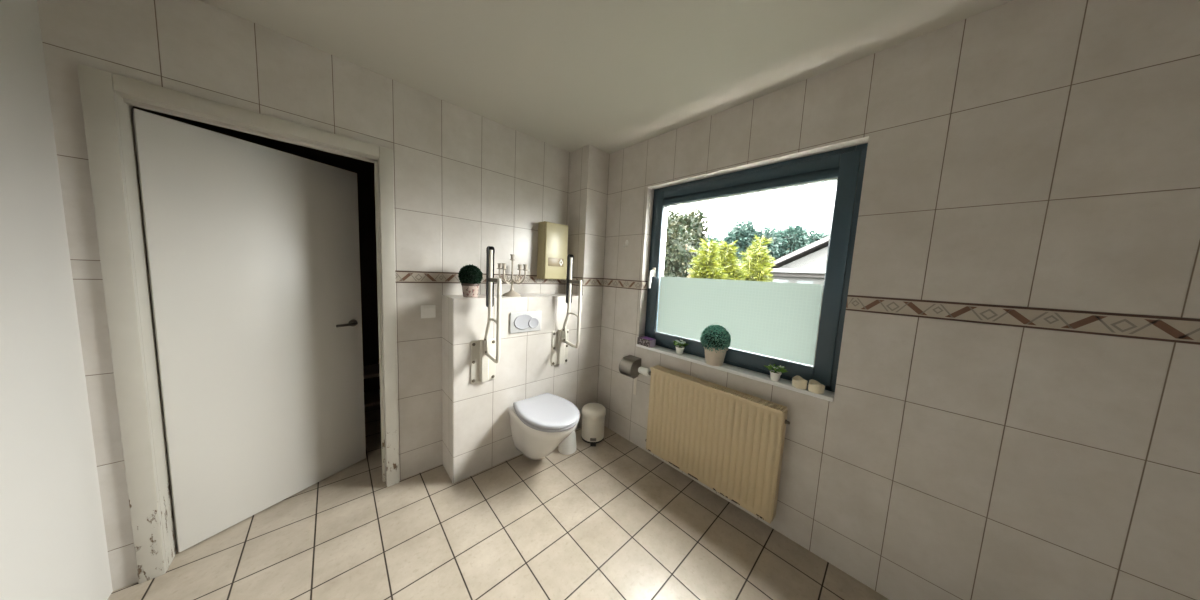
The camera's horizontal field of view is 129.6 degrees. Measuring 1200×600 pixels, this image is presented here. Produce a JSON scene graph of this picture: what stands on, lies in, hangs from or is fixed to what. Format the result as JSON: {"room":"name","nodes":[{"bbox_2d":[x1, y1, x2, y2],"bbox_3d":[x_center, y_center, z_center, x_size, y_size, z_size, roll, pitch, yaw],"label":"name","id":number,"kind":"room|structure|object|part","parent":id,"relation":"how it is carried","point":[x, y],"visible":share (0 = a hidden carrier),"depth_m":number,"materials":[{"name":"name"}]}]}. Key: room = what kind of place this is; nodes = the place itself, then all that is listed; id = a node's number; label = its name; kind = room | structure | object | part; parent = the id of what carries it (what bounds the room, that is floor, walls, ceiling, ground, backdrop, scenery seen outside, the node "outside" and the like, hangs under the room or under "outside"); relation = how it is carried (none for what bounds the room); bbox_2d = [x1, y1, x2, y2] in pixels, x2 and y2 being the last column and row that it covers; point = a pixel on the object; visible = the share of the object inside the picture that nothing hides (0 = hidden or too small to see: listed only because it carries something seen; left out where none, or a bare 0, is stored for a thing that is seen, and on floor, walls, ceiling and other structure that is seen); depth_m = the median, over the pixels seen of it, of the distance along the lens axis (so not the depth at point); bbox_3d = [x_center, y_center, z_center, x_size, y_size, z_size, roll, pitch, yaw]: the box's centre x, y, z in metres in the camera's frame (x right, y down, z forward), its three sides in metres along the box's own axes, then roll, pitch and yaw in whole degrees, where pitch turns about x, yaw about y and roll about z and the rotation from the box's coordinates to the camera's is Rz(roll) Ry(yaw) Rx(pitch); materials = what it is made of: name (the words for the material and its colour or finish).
{"room":"accessible bathroom","nodes":[
{"label":"accessible bathroom","id":0,"kind":"room"},
{"bbox_2d":[0,0,112,599],"bbox_3d":[-0.531,0.217,-0.547,0.100,2.500,4.400,-2,7,-43],"label":"wall","id":1,"kind":"structure","parent":0,"point":[53,544],"depth_m":0.94,"materials":[{"name":"white paint"}]},
{"bbox_2d":[37,0,570,590],"bbox_3d":[-1.812,-0.229,2.400,3.600,2.700,1.700,-2,7,-43],"label":"wall","id":2,"kind":"structure","parent":0,"point":[466,182],"depth_m":1.59,"materials":[{"name":"tile"}]},
{"bbox_2d":[77,64,398,583],"bbox_3d":[-1.766,0.150,1.608,0.932,2.102,0.458,-2,7,-43],"label":"door","id":3,"kind":"structure","parent":2,"relation":"in","point":[230,266],"depth_m":1.42,"materials":[{"name":"white paint"}]},
{"bbox_3d":[-1.673,0.161,1.872,0.059,0.048,0.134,5,6,22],"label":"handle","id":4,"kind":"part","parent":3,"relation":"part of","materials":[{"name":"metal"}]},
{"bbox_2d":[421,305,435,317],"bbox_3d":[-1.147,0.077,1.888,0.086,0.086,0.012,-2,7,-43],"label":"light switch","id":5,"kind":"object","parent":2,"relation":"attached to","point":[427,311],"visible":1,"depth_m":1.89,"materials":[{"name":"white plastic"}]},
{"bbox_2d":[395,271,565,283],"bbox_3d":[-0.792,-0.164,2.196,1.308,0.074,0.004,-2,7,-43],"label":"trim","id":6,"kind":"structure","parent":2,"relation":"attached to","point":[400,276],"depth_m":1.93,"materials":[{"name":"beige tile"}]},
{"bbox_2d":[537,221,567,279],"bbox_3d":[-0.404,-0.417,2.439,0.235,0.475,0.132,-2,7,-43],"label":"water heater","id":7,"kind":"object","parent":2,"relation":"attached to","point":[552,237],"visible":1,"depth_m":2.38,"materials":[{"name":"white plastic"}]},
{"bbox_2d":[107,404,888,599],"bbox_3d":[-0.479,1.419,0.851,3.320,0.150,6.100,-2,7,-43],"label":"floor","id":8,"kind":"structure","parent":0,"point":[609,520],"depth_m":1.48,"materials":[{"name":"tile"}]},
{"bbox_2d":[363,364,379,407],"bbox_3d":[-2.723,0.895,2.430,1.650,0.370,0.340,-2,7,-43],"label":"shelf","id":9,"kind":"object","parent":8,"relation":"on","point":[371,398],"visible":0.02,"depth_m":2.79,"materials":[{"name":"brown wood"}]},
{"bbox_2d":[442,293,582,483],"bbox_3d":[-0.649,0.578,2.266,1.048,1.235,0.250,-2,7,-43],"label":"wall ledge","id":10,"kind":"object","parent":8,"relation":"on","point":[476,428],"visible":0.79,"depth_m":2.02,"materials":[{"name":"tile"}]},
{"bbox_2d":[458,264,482,296],"bbox_3d":[-0.877,-0.133,1.914,0.161,0.223,0.163,-2,7,-43],"label":"potted plant","id":11,"kind":"object","parent":10,"relation":"on","point":[470,276],"visible":1,"depth_m":1.87,"materials":[{"name":"plant"}]},
{"bbox_3d":[-0.881,-0.061,1.921,0.108,0.079,0.108,-2,7,-43],"label":"pot","id":12,"kind":"part","parent":11,"relation":"part of","materials":[{"name":"white ceramic"}]},
{"bbox_2d":[470,246,501,383],"bbox_3d":[-0.697,0.117,1.809,0.168,0.914,0.250,-2,7,-43],"label":"grab rail","id":13,"kind":"object","parent":10,"relation":"attached to","point":[485,353],"visible":1,"depth_m":1.85,"materials":[{"name":"white metal"}]},
{"bbox_3d":[-0.795,0.414,1.925,0.168,0.292,0.010,-2,7,-43],"label":"wall plate","id":14,"kind":"part","parent":13,"relation":"part of","materials":[{"name":"white metal"}]},
{"bbox_3d":[-0.748,0.299,1.871,0.016,0.135,0.061,-2,7,-43],"label":"hinge lever","id":15,"kind":"part","parent":13,"relation":"part of","materials":[{"name":"white metal"}]},
{"bbox_3d":[-0.729,-0.005,1.837,0.025,0.631,0.096,-2,7,-43],"label":"rail","id":16,"kind":"part","parent":13,"relation":"part of","materials":[{"name":"white metal"}]},
{"bbox_3d":[-0.685,0.124,1.796,0.025,0.533,0.214,-2,7,-43],"label":"rail","id":17,"kind":"part","parent":13,"relation":"part of","materials":[{"name":"white metal"}]},
{"bbox_2d":[497,254,527,296],"bbox_3d":[-0.657,-0.185,2.115,0.196,0.310,0.196,0,6,-30],"label":"candelabra","id":18,"kind":"object","parent":10,"relation":"on","point":[511,293],"visible":0.99,"depth_m":2.10,"materials":[{"name":"beige metal"}]},
{"bbox_3d":[-0.672,-0.170,2.063,0.012,0.106,0.120,4,6,14],"label":"arm","id":19,"kind":"part","parent":18,"relation":"part of","materials":[{"name":"beige metal"}]},
{"bbox_3d":[-0.658,-0.165,2.117,0.134,0.270,0.134,7,7,34],"label":"stem","id":20,"kind":"part","parent":18,"relation":"part of","materials":[{"name":"beige metal"}]},
{"bbox_3d":[-0.605,-0.170,2.103,0.114,0.106,0.049,7,7,34],"label":"arm","id":21,"kind":"part","parent":18,"relation":"part of","materials":[{"name":"beige metal"}]},
{"bbox_2d":[510,311,540,333],"bbox_3d":[-0.549,0.165,2.112,0.256,0.152,0.024,-2,7,-43],"label":"flush plate","id":22,"kind":"object","parent":10,"relation":"attached to","point":[520,322],"visible":1,"depth_m":2.10,"materials":[{"name":"plastic"}]},
{"bbox_2d":[508,393,579,459],"bbox_3d":[-0.385,0.978,2.038,0.392,0.420,0.523,-2,7,-43],"label":"toilet","id":23,"kind":"object","parent":10,"relation":"attached to","point":[540,423],"visible":1,"depth_m":1.95,"materials":[{"name":"ceramic"}]},
{"bbox_3d":[-0.367,0.807,2.011,0.390,0.018,0.492,-2,7,-43],"label":"seat","id":24,"kind":"part","parent":23,"relation":"part of","materials":[{"name":"plastic"}]},
{"bbox_3d":[-0.365,0.784,2.009,0.392,0.026,0.494,-2,7,-43],"label":"lid","id":25,"kind":"part","parent":23,"relation":"part of","materials":[{"name":"plastic"}]},
{"bbox_2d":[551,254,581,365],"bbox_3d":[-0.236,0.099,2.243,0.168,0.914,0.250,-2,7,-43],"label":"grab rail","id":26,"kind":"object","parent":10,"relation":"attached to","point":[559,351],"visible":1,"depth_m":2.26,"materials":[{"name":"white metal"}]},
{"bbox_3d":[-0.334,0.395,2.360,0.168,0.292,0.010,-2,7,-43],"label":"wall plate","id":27,"kind":"part","parent":26,"relation":"part of","materials":[{"name":"white metal"}]},
{"bbox_3d":[-0.287,0.281,2.305,0.016,0.135,0.061,-2,7,-43],"label":"hinge lever","id":28,"kind":"part","parent":26,"relation":"part of","materials":[{"name":"white metal"}]},
{"bbox_3d":[-0.267,-0.024,2.271,0.025,0.631,0.096,-2,7,-43],"label":"rail","id":29,"kind":"part","parent":26,"relation":"part of","materials":[{"name":"white metal"}]},
{"bbox_3d":[-0.224,0.105,2.230,0.025,0.533,0.214,-2,7,-43],"label":"rail","id":30,"kind":"part","parent":26,"relation":"part of","materials":[{"name":"white metal"}]},
{"bbox_2d":[558,430,575,454],"bbox_3d":[-0.257,1.044,2.282,0.148,0.345,0.148,-2,7,-43],"label":"toilet brush","id":31,"kind":"object","parent":8,"relation":"on","point":[568,446],"visible":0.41,"depth_m":2.23,"materials":[{"name":"white plastic"}]},
{"bbox_2d":[581,403,605,446],"bbox_3d":[-0.057,1.066,2.452,0.214,0.288,0.252,2,5,-3],"label":"pedal bin","id":32,"kind":"object","parent":8,"relation":"on","point":[593,414],"visible":1,"depth_m":2.39,"materials":[{"name":"metal"}]},
{"bbox_3d":[-0.052,0.954,2.460,0.214,0.066,0.214,2,5,-3],"label":"lid","id":33,"kind":"part","parent":32,"relation":"part of","materials":[{"name":"metal"}]},
{"bbox_2d":[567,145,609,428],"bbox_3d":[-0.148,-0.070,2.649,0.245,2.500,0.250,-2,7,-43],"label":"wall","id":34,"kind":"structure","parent":0,"point":[589,166],"depth_m":2.52,"materials":[{"name":"tile"}]},
{"bbox_2d":[566,276,582,285],"bbox_3d":[-0.233,-0.171,2.554,0.004,0.074,0.250,-2,7,-43],"label":"trim","id":35,"kind":"structure","parent":34,"relation":"attached to","point":[574,278],"depth_m":2.52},
{"bbox_2d":[583,278,603,285],"bbox_3d":[-0.056,-0.161,2.548,0.245,0.074,0.004,-2,7,-43],"label":"trim","id":36,"kind":"structure","parent":34,"relation":"attached to","point":[586,281],"depth_m":2.54,"materials":[{"name":"beige tile"}]},
{"bbox_2d":[200,0,1013,153],"bbox_3d":[0.531,-1.174,0.345,2.950,0.200,4.520,-2,7,-43],"label":"ceiling","id":37,"kind":"structure","parent":0,"point":[609,76],"depth_m":1.33,"materials":[{"name":"paint"}]},
{"bbox_2d":[597,0,1199,599],"bbox_3d":[1.470,0.136,1.338,0.300,2.500,4.400,-2,7,-43],"label":"wall","id":38,"kind":"structure","parent":0,"point":[1045,154],"depth_m":1.07,"materials":[{"name":"tile"}]},
{"bbox_2d":[603,278,641,289],"bbox_3d":[0.185,-0.142,2.469,0.004,0.074,0.450,-2,7,-43],"label":"trim","id":39,"kind":"structure","parent":38,"relation":"attached to","point":[618,283],"depth_m":2.45,"materials":[{"name":"beige tile"}]},
{"bbox_2d":[619,354,641,377],"bbox_3d":[0.247,0.554,2.341,0.130,0.156,0.132,-2,7,-43],"label":"paper holder","id":40,"kind":"object","parent":38,"relation":"attached to","point":[629,365],"visible":1,"depth_m":2.31,"materials":[{"name":"metal"}]},
{"bbox_2d":[633,377,636,394],"bbox_3d":[0.247,0.653,2.355,0.099,0.283,0.096,-2,7,-43],"label":"toilet roll","id":41,"kind":"object","parent":40,"relation":"in","point":[635,379],"visible":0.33,"depth_m":2.37,"materials":[{"name":"paper"}]},
{"bbox_2d":[641,281,646,289],"bbox_3d":[0.366,-0.120,2.331,0.070,0.074,0.003,-2,7,-43],"label":"trim","id":42,"kind":"structure","parent":38,"relation":"attached to","point":[644,283],"depth_m":2.33,"materials":[{"name":"beige tile"}]},
{"bbox_2d":[638,365,789,523],"bbox_3d":[0.662,0.863,1.915,0.126,0.654,1.025,-2,7,-43],"label":"radiator","id":43,"kind":"object","parent":38,"relation":"attached to","point":[731,441],"visible":1,"depth_m":1.75,"materials":[{"name":"metal"}]},
{"bbox_2d":[650,365,786,413],"bbox_3d":[0.703,0.553,1.834,0.094,0.017,0.860,-2,7,-43],"label":"grille","id":44,"kind":"object","parent":43,"relation":"attached to","point":[762,404],"depth_m":1.75,"materials":[{"name":"metal"}]},
{"bbox_3d":[0.987,0.914,1.558,0.065,0.629,0.012,-2,7,-43],"label":"panel","id":45,"kind":"part","parent":43,"relation":"part of","materials":[{"name":"metal"}]},
{"bbox_2d":[636,143,867,401],"bbox_3d":[0.833,-0.191,1.882,0.182,1.284,1.275,-2,7,-43],"label":"window","id":46,"kind":"structure","parent":38,"relation":"in","point":[797,327],"depth_m":1.71,"materials":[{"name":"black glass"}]},
{"bbox_2d":[637,336,655,347],"bbox_3d":[0.379,0.333,2.303,0.075,0.072,0.134,-2,7,-40],"label":"tissue box","id":47,"kind":"object","parent":46,"relation":"on","point":[646,341],"visible":1,"depth_m":2.27,"materials":[{"name":"purple cardboard"}]},
{"bbox_3d":[0.421,0.347,2.254,0.071,0.054,0.002,-2,7,-40],"label":"panel","id":48,"kind":"part","parent":47,"relation":"part of","materials":[{"name":"purple cardboard"}]},
{"bbox_3d":[0.412,-0.168,2.277,0.054,0.148,0.025,-2,7,-43],"label":"handle","id":49,"kind":"part","parent":46,"relation":"part of","materials":[{"name":"white plastic"}]},
{"bbox_2d":[673,339,687,353],"bbox_3d":[0.597,0.349,2.102,0.113,0.101,0.120,-2,7,-43],"label":"flower pot","id":50,"kind":"object","parent":46,"relation":"on","point":[679,349],"visible":1,"depth_m":2.09,"materials":[{"name":"ceramic"}]},
{"bbox_3d":[0.594,0.373,2.104,0.065,0.052,0.065,-2,7,-43],"label":"pot","id":51,"kind":"part","parent":50,"relation":"part of","materials":[{"name":"white ceramic"}]},
{"bbox_2d":[700,325,730,365],"bbox_3d":[0.762,0.294,1.875,0.199,0.269,0.195,-2,7,-43],"label":"pot","id":52,"kind":"object","parent":46,"relation":"on","point":[715,339],"visible":1,"depth_m":1.83,"materials":[{"name":"plant"}]},
{"bbox_3d":[0.768,0.363,1.889,0.158,0.130,0.158,-2,7,-43],"label":"pot","id":53,"kind":"part","parent":52,"relation":"part of","materials":[{"name":"beige ceramic"}]},
{"bbox_3d":[0.801,0.436,1.942,0.180,0.022,1.275,-2,7,-43],"label":"sill","id":54,"kind":"part","parent":46,"relation":"part of","materials":[{"name":"stone"}]},
{"bbox_2d":[764,364,787,380],"bbox_3d":[1.016,0.418,1.635,0.121,0.092,0.122,-2,7,-43],"label":"flower pot","id":55,"kind":"object","parent":46,"relation":"on","point":[775,374],"visible":1,"depth_m":1.62,"materials":[{"name":"plant"}]},
{"bbox_3d":[1.014,0.440,1.634,0.059,0.050,0.059,-2,7,-43],"label":"pot","id":56,"kind":"part","parent":55,"relation":"part of","materials":[{"name":"white ceramic"}]},
{"bbox_2d":[792,375,807,388],"bbox_3d":[1.092,0.450,1.544,0.070,0.055,0.070,5,6,23],"label":"candle holder","id":57,"kind":"object","parent":46,"relation":"on","point":[798,382],"visible":1,"depth_m":1.52,"materials":[{"name":"beige ceramic"}]},
{"bbox_2d":[808,379,824,393],"bbox_3d":[1.141,0.457,1.491,0.070,0.055,0.071,1,6,-22],"label":"candle holder","id":58,"kind":"object","parent":46,"relation":"on","point":[814,386],"visible":1,"depth_m":1.47,"materials":[{"name":"beige ceramic"}]},
{"bbox_2d":[846,295,1199,344],"bbox_3d":[2.006,0.132,0.547,0.004,0.074,2.325,-2,7,-43],"label":"trim","id":59,"kind":"structure","parent":38,"relation":"attached to","point":[1159,328],"depth_m":1.00,"materials":[{"name":"beige tile"}]},
{"label":"outside","id":60,"kind":"structure","parent":0,"visible":0},
{"bbox_3d":[12.829,0.469,22.123,44.700,0.200,70.000,-2,7,-43],"label":"ground","id":61,"kind":"structure","parent":60,"visible":0},
{"bbox_2d":[663,207,709,277],"bbox_3d":[2.756,-1.438,11.502,3.055,4.808,2.949,6,6,32],"label":"tree","id":62,"kind":"object","parent":61,"relation":"on","point":[684,231],"visible":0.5,"depth_m":10.48,"materials":[{"name":"green plant"}]},
{"bbox_2d":[688,233,727,273],"bbox_3d":[6.895,-1.975,18.392,2.885,4.804,3.731,3,5,0],"label":"tree","id":63,"kind":"object","parent":61,"relation":"on","point":[710,238],"visible":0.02,"depth_m":17.67,"materials":[{"name":"green plant"}]},
{"bbox_2d":[687,237,730,279],"bbox_3d":[2.486,-0.062,6.660,0.980,2.783,1.035,-2,7,-43],"label":"tree","id":64,"kind":"object","parent":61,"relation":"on","point":[709,268],"visible":0.25,"depth_m":6.51,"materials":[{"name":"plant"}]},
{"bbox_2d":[717,240,748,280],"bbox_3d":[3.410,-0.173,7.748,1.086,2.887,1.146,-2,7,-43],"label":"tree","id":65,"kind":"object","parent":61,"relation":"on","point":[728,259],"visible":0.27,"depth_m":7.50,"materials":[{"name":"plant"}]},
{"bbox_2d":[721,218,783,276],"bbox_3d":[10.729,-2.771,20.763,4.153,6.306,4.113,-2,7,-43],"label":"tree","id":66,"kind":"object","parent":61,"relation":"on","point":[744,234],"visible":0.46,"depth_m":19.84,"materials":[{"name":"green plant"}]},
{"bbox_3d":[10.670,-3.057,20.673,3.106,4.694,3.189,-2,7,-43],"label":"crown","id":67,"kind":"part","parent":66,"relation":"part of","materials":[{"name":"green plant"}]},
{"bbox_2d":[734,234,777,281],"bbox_3d":[4.682,-0.390,8.754,1.460,3.252,1.338,-2,7,-43],"label":"tree","id":68,"kind":"object","parent":61,"relation":"on","point":[760,271],"visible":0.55,"depth_m":8.49,"materials":[{"name":"plant"}]},
{"bbox_2d":[766,224,810,261],"bbox_3d":[15.070,-2.984,23.982,5.306,6.545,5.001,-2,7,-43],"label":"tree","id":69,"kind":"object","parent":61,"relation":"on","point":[795,238],"visible":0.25,"depth_m":22.27,"materials":[{"name":"green plant"}]},
{"bbox_3d":[15.055,-3.535,23.933,4.248,4.401,3.736,-2,7,-43],"label":"crown","id":70,"kind":"part","parent":69,"relation":"part of","materials":[{"name":"green plant"}]},
{"bbox_2d":[768,235,829,284],"bbox_3d":[11.184,-0.914,11.226,8.550,4.460,8.240,-2,7,-43],"label":"house","id":71,"kind":"structure","parent":61,"relation":"on","point":[807,264],"depth_m":10.96,"materials":[{"name":"tile"}]},
{"bbox_2d":[806,229,829,245],"bbox_3d":[20.639,-3.198,26.764,7.380,6.990,7.232,-2,7,-43],"label":"tree","id":72,"kind":"object","parent":61,"relation":"on","point":[817,236],"visible":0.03,"depth_m":26.09,"materials":[{"name":"green plant"}]}
]}

